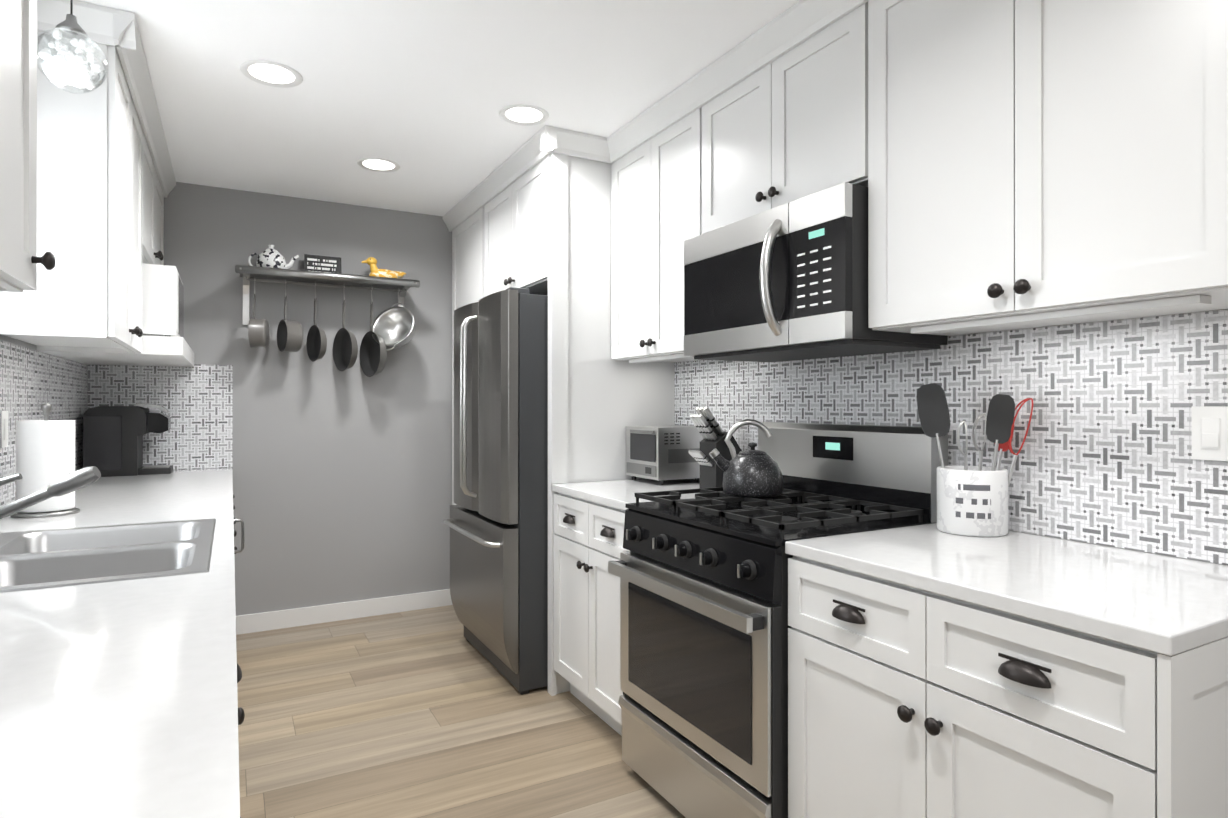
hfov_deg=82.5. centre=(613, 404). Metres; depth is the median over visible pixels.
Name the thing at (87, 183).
upper cabinet
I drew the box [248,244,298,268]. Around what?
teapot
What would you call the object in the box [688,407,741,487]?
knife block
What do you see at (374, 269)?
duck figurine
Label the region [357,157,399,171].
recessed light
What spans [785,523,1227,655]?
countertop
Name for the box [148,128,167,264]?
upper cabinet
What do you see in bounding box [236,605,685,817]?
floor
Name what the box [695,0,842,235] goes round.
upper cabinet
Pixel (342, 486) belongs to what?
wall
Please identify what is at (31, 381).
backsplash
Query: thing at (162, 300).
microwave
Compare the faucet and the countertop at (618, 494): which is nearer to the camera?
the faucet
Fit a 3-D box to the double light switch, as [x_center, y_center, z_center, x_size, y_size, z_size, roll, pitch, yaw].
[1.297,0.063,1.489,0.010,0.116,0.116,0,0,-29]
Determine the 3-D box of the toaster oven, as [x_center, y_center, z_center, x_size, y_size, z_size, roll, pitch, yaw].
[0.233,0.222,3.141,0.282,0.245,0.281,0,0,-29]
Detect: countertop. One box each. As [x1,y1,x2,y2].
[0,468,239,817]
[552,479,723,509]
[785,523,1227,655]
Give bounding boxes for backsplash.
[0,340,86,506]
[88,364,232,469]
[675,310,1227,564]
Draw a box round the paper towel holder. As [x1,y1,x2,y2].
[10,403,79,517]
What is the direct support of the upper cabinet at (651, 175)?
attached to the wall at (1073, 540)
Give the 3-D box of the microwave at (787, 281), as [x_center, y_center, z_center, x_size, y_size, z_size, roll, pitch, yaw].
[0.589,-0.377,2.283,0.487,0.428,0.757,0,0,-29]
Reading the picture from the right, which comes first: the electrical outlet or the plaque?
the plaque
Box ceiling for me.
[78,0,799,215]
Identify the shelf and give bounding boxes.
[235,265,419,376]
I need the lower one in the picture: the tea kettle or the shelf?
the tea kettle
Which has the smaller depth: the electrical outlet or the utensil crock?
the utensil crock
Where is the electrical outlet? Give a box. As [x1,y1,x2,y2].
[0,411,7,447]
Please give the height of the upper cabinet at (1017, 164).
0.930 m
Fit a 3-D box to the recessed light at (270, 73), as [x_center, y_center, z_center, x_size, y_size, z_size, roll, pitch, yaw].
[-1.222,-1.177,2.502,0.204,0.005,0.204,0,0,-29]
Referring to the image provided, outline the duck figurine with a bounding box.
[362,257,405,278]
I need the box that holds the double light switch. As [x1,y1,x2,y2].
[1191,406,1227,460]
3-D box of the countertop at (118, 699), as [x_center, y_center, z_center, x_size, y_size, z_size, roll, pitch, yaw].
[-1.458,0.359,2.007,0.647,0.031,3.813,0,0,-29]
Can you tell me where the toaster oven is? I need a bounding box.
[626,425,703,484]
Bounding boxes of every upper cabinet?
[0,0,51,291]
[0,12,147,355]
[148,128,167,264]
[479,140,606,311]
[607,96,697,363]
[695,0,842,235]
[839,0,1227,335]
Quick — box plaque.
[304,254,341,273]
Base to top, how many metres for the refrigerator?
1.764 m
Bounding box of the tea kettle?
[709,419,783,496]
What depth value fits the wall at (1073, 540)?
1.70 m
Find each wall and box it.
[0,334,35,349]
[87,182,451,615]
[686,309,1227,564]
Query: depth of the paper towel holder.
2.14 m
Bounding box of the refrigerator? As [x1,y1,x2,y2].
[444,287,547,694]
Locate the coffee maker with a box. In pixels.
[83,403,172,476]
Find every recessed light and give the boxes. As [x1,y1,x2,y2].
[239,60,302,87]
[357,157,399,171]
[499,104,548,125]
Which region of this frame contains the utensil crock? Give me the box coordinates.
[916,383,1032,536]
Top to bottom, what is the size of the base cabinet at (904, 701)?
0.883 m
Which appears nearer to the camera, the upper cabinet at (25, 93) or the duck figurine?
the upper cabinet at (25, 93)
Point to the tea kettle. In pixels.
(752, 472)
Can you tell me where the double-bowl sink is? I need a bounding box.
[0,518,215,592]
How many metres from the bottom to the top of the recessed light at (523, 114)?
0.005 m
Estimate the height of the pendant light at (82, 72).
0.389 m
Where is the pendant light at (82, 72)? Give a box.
[37,0,107,93]
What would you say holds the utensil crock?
on the countertop at (1165, 605)
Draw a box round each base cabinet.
[237,663,244,817]
[554,493,629,735]
[788,556,1227,817]
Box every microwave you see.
[142,263,183,337]
[684,182,947,361]
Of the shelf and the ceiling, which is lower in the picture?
the shelf
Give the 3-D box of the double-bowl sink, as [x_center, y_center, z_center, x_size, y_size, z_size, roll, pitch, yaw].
[-1.252,0.436,1.626,0.558,0.194,0.753,0,0,-29]
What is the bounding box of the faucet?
[0,466,100,519]
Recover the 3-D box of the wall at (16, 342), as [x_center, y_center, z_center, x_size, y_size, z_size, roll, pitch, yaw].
[-1.252,0.037,0.825,0.120,2.440,6.090,0,0,-29]
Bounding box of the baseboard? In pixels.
[236,589,452,634]
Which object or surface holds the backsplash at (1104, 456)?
attached to the wall at (1073, 540)
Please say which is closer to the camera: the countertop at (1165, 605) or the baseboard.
the countertop at (1165, 605)
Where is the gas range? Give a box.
[608,422,947,817]
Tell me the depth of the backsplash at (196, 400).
3.71 m
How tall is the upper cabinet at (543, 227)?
0.575 m
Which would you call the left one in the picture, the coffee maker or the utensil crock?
the coffee maker
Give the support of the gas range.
on the floor
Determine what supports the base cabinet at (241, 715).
on the floor
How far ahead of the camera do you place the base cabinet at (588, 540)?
2.73 m
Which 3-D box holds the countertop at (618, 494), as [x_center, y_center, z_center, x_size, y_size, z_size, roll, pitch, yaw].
[0.180,0.361,2.883,0.647,0.031,0.679,0,0,-29]

